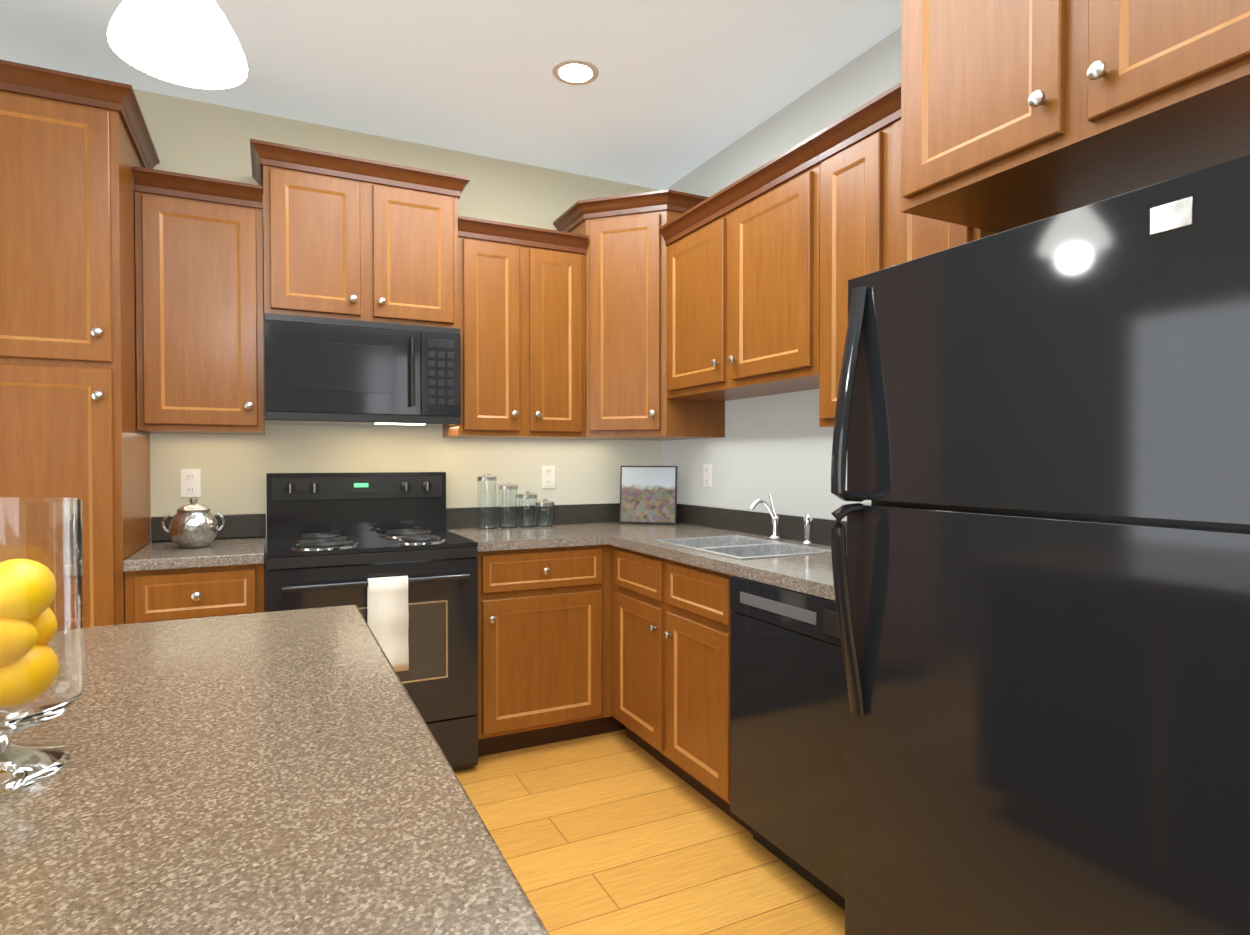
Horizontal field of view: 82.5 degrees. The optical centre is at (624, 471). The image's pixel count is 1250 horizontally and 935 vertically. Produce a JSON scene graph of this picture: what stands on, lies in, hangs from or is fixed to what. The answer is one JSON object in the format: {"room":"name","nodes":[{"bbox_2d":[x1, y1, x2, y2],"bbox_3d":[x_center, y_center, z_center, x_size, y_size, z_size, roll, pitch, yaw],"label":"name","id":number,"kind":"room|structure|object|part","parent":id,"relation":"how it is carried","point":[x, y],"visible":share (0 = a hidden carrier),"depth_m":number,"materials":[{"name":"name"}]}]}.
{"room":"kitchen","nodes":[
{"label":"kitchen","id":0,"kind":"room"},
{"bbox_2d":[133,89,662,542],"bbox_3d":[-1.467,-0.176,3.200,3.900,2.740,0.100,0,1,-26],"label":"wall","id":1,"kind":"structure","parent":0,"point":[197,138],"depth_m":3.29,"materials":[{"name":"paint"}]},
{"bbox_2d":[180,469,200,496],"bbox_3d":[-1.810,0.047,2.971,0.072,0.116,0.010,0,1,-26],"label":"electrical outlet","id":2,"kind":"object","parent":1,"relation":"attached to","point":[190,482],"visible":1,"depth_m":2.97,"materials":[{"name":"white plastic"}]},
{"bbox_2d":[132,166,264,434],"bbox_3d":[-1.666,-0.630,2.828,0.418,0.949,0.372,0,1,-26],"label":"upper cabinet","id":3,"kind":"object","parent":1,"relation":"attached to","point":[199,263],"visible":1,"depth_m":2.69,"materials":[{"name":"brown wood"}]},
{"bbox_2d":[250,139,469,328],"bbox_3d":[-1.133,-0.946,3.076,0.845,0.654,0.392,0,1,-26],"label":"upper cabinet","id":4,"kind":"object","parent":1,"relation":"attached to","point":[352,238],"visible":1,"depth_m":2.91,"materials":[{"name":"brown wood"}]},
{"bbox_2d":[265,313,460,427],"bbox_3d":[-1.120,-0.409,3.058,0.754,0.414,0.449,0,1,-26],"label":"microwave","id":5,"kind":"object","parent":4,"relation":"attached to","point":[320,371],"visible":1,"depth_m":2.89,"materials":[{"name":"black"}]},
{"bbox_2d":[443,216,588,438],"bbox_3d":[-0.523,-0.639,3.393,0.608,0.949,0.372,0,1,-26],"label":"upper cabinet","id":6,"kind":"object","parent":1,"relation":"attached to","point":[521,307],"visible":1,"depth_m":3.26,"materials":[{"name":"brown wood"}]},
{"bbox_2d":[542,466,554,487],"bbox_3d":[-0.394,0.027,3.672,0.072,0.116,0.010,0,1,-26],"label":"electrical outlet","id":7,"kind":"object","parent":1,"relation":"attached to","point":[548,476],"visible":1,"depth_m":3.67,"materials":[{"name":"white plastic"}]},
{"bbox_2d":[553,189,724,440],"bbox_3d":[0.065,-0.723,3.528,0.650,1.114,0.650,0,1,-26],"label":"upper cabinet","id":8,"kind":"object","parent":1,"relation":"attached to","point":[626,398],"visible":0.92,"depth_m":3.33,"materials":[{"name":"brown wood"}]},
{"bbox_2d":[0,0,901,189],"bbox_3d":[-0.070,-1.553,0.355,3.900,0.100,6.400,0,1,-26],"label":"ceiling","id":9,"kind":"structure","parent":0,"point":[673,92],"depth_m":2.69,"materials":[{"name":"paint"}]},
{"bbox_2d":[107,0,247,88],"bbox_3d":[-0.813,-1.134,1.299,0.218,0.764,0.218,0,1,-26],"label":"pendant lamp","id":10,"kind":"object","parent":9,"relation":"hanging from","point":[192,43],"visible":1,"depth_m":1.31,"materials":[{"name":"white glass"}]},
{"bbox_2d":[552,58,598,84],"bbox_3d":[-0.190,-1.534,2.740,0.180,0.009,0.180,0,1,-26],"label":"recessed light","id":11,"kind":"object","parent":9,"relation":"in","point":[574,71],"visible":1,"depth_m":2.74,"materials":[{"name":"white"}]},
{"bbox_2d":[453,729,844,934],"bbox_3d":[-0.070,1.287,0.399,3.900,0.100,6.400,0,1,-26],"label":"floor","id":12,"kind":"structure","parent":0,"point":[619,832],"depth_m":2.27,"materials":[{"name":"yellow wood"}]},
{"bbox_2d":[0,59,159,627],"bbox_3d":[-2.050,-0.030,2.488,0.662,2.469,0.656,0,1,-26],"label":"pantry cabinet","id":13,"kind":"object","parent":12,"relation":"on","point":[74,148],"visible":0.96,"depth_m":2.29,"materials":[{"name":"brown wood"}]},
{"bbox_2d":[125,548,265,623],"bbox_3d":[-1.606,0.764,2.726,0.416,0.874,0.646,0,1,-26],"label":"base cabinet","id":14,"kind":"object","parent":12,"relation":"on","point":[169,594],"visible":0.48,"depth_m":2.46,"materials":[{"name":"brown wood"}]},
{"bbox_2d":[123,514,265,571],"bbox_3d":[-1.608,0.256,2.725,0.416,0.138,0.632,0,1,-26],"label":"countertop","id":15,"kind":"structure","parent":14,"relation":"on","point":[239,539],"depth_m":2.65,"materials":[{"name":"stone"}]},
{"bbox_2d":[161,498,224,547],"bbox_3d":[-1.648,0.193,2.725,0.210,0.187,0.164,0,1,-26],"label":"jar","id":16,"kind":"object","parent":15,"relation":"on","point":[193,523],"visible":1,"depth_m":2.68,"materials":[{"name":"grey metal"}]},
{"bbox_2d":[266,472,477,769],"bbox_3d":[-1.053,0.603,2.938,0.754,1.190,0.719,0,1,-26],"label":"range","id":17,"kind":"object","parent":12,"relation":"on","point":[337,539],"visible":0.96,"depth_m":2.80,"materials":[{"name":"black metal"}]},
{"bbox_2d":[367,576,408,671],"bbox_3d":[-0.875,0.563,2.634,0.140,0.350,0.042,0,1,-26],"label":"towel","id":18,"kind":"object","parent":17,"relation":"hanging from","point":[387,613],"visible":0.81,"depth_m":2.62,"materials":[{"name":"fabric"}]},
{"bbox_2d":[477,544,625,756],"bbox_3d":[-0.192,0.753,3.425,1.207,0.874,0.646,0,1,-26],"label":"base cabinet","id":19,"kind":"object","parent":12,"relation":"on","point":[544,645],"visible":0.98,"depth_m":3.04,"materials":[{"name":"brown wood"}]},
{"bbox_2d":[446,503,846,600],"bbox_3d":[0.152,0.324,2.729,1.215,0.274,2.187,0,1,-26],"label":"countertop","id":20,"kind":"structure","parent":19,"relation":"on","point":[735,542],"depth_m":3.01,"materials":[{"name":"stone"}]},
{"bbox_2d":[477,473,496,529],"bbox_3d":[-0.664,0.142,3.429,0.094,0.267,0.094,0,1,-26],"label":"canister","id":21,"kind":"object","parent":20,"relation":"on","point":[486,502],"visible":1,"depth_m":3.39,"materials":[{"name":"clear glass"}]},
{"bbox_2d":[498,483,517,528],"bbox_3d":[-0.570,0.164,3.476,0.094,0.222,0.094,0,1,-26],"label":"canister","id":22,"kind":"object","parent":20,"relation":"on","point":[508,510],"visible":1,"depth_m":3.44,"materials":[{"name":"clear glass"}]},
{"bbox_2d":[518,491,536,527],"bbox_3d":[-0.480,0.185,3.521,0.094,0.177,0.094,0,1,-26],"label":"canister","id":23,"kind":"object","parent":20,"relation":"on","point":[527,509],"visible":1,"depth_m":3.48,"materials":[{"name":"clear glass"}]},
{"bbox_2d":[537,499,553,526],"bbox_3d":[-0.399,0.205,3.561,0.094,0.137,0.094,0,1,-26],"label":"canister","id":24,"kind":"object","parent":20,"relation":"on","point":[545,512],"visible":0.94,"depth_m":3.52,"materials":[{"name":"clear glass"}]},
{"bbox_2d":[619,466,677,523],"bbox_3d":[0.122,0.120,3.716,0.300,0.300,0.052,0,1,14],"label":"print","id":25,"kind":"object","parent":20,"relation":"on","point":[648,494],"visible":0.96,"depth_m":3.71,"materials":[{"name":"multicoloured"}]},
{"bbox_2d":[749,494,812,544],"bbox_3d":[0.615,0.191,2.858,0.158,0.187,0.270,0,1,-26],"label":"faucet","id":26,"kind":"object","parent":20,"relation":"on","point":[775,529],"visible":1,"depth_m":2.93,"materials":[{"name":"silver metal"}]},
{"bbox_2d":[612,545,752,833],"bbox_3d":[0.401,0.762,2.875,0.646,0.874,0.959,0,1,-26],"label":"base cabinet","id":27,"kind":"object","parent":12,"relation":"on","point":[671,635],"visible":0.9,"depth_m":2.66,"materials":[{"name":"brown wood"}]},
{"bbox_2d":[730,576,845,909],"bbox_3d":[0.742,0.774,2.164,0.611,0.872,0.610,0,1,-26],"label":"dishwasher","id":28,"kind":"object","parent":12,"relation":"on","point":[787,735],"visible":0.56,"depth_m":2.04,"materials":[{"name":"black metal"}]},
{"bbox_2d":[831,154,1249,934],"bbox_3d":[0.977,0.393,1.444,0.823,1.655,0.766,0,1,-26],"label":"refrigerator","id":29,"kind":"object","parent":12,"relation":"on","point":[1041,540],"visible":1,"depth_m":1.20,"materials":[{"name":"black metal"}]},
{"bbox_3d":[0.494,0.067,1.578,0.080,0.950,0.040,0,1,-26],"label":"handle","id":30,"kind":"part","parent":29,"relation":"part of","materials":[{"name":"black"}]},
{"bbox_3d":[-0.546,0.799,0.359,0.938,0.876,2.285,0,1,-26],"label":"cabinet","id":31,"kind":"object","parent":12,"relation":"on","visible":0},
{"bbox_2d":[0,605,548,934],"bbox_3d":[-0.546,0.343,0.352,1.018,0.038,2.365,0,1,-26],"label":"countertop","id":32,"kind":"structure","parent":31,"relation":"on","point":[289,772],"depth_m":0.68,"materials":[{"name":"stone"}]},
{"bbox_2d":[0,497,83,796],"bbox_3d":[-0.676,0.174,0.735,0.188,0.286,0.188,0,1,-26],"label":"glass bowl","id":33,"kind":"object","parent":32,"relation":"on","point":[41,624],"visible":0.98,"depth_m":0.72,"materials":[{"name":"clear glass"}]},
{"bbox_2d":[663,26,901,520],"bbox_3d":[1.633,-0.146,1.219,0.100,2.740,6.200,0,1,-26],"label":"wall","id":34,"kind":"structure","parent":0,"point":[778,447],"depth_m":3.08,"materials":[{"name":"paint"}]},
{"bbox_2d":[703,464,711,486],"bbox_3d":[0.412,0.018,3.563,0.010,0.116,0.072,0,1,-26],"label":"electrical outlet","id":35,"kind":"object","parent":34,"relation":"attached to","point":[707,475],"visible":1,"depth_m":3.56,"materials":[{"name":"white plastic"}]},
{"bbox_2d":[659,137,819,400],"bbox_3d":[0.541,-0.718,2.880,0.372,0.774,1.018,0,1,-26],"label":"upper cabinet","id":36,"kind":"object","parent":34,"relation":"attached to","point":[743,287],"visible":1,"depth_m":2.70,"materials":[{"name":"brown wood"}]},
{"bbox_2d":[810,82,996,426],"bbox_3d":[0.900,-0.620,2.155,0.372,0.949,0.598,0,1,-26],"label":"upper cabinet","id":37,"kind":"object","parent":34,"relation":"attached to","point":[867,226],"visible":0.1,"depth_m":2.18,"materials":[{"name":"brown wood"}]},
{"bbox_2d":[900,0,1249,232],"bbox_3d":[1.091,-0.979,1.441,0.656,0.729,0.925,0,1,-26],"label":"upper cabinet","id":38,"kind":"object","parent":34,"relation":"attached to","point":[1016,113],"visible":1,"depth_m":1.40,"materials":[{"name":"brown wood"}]}
]}

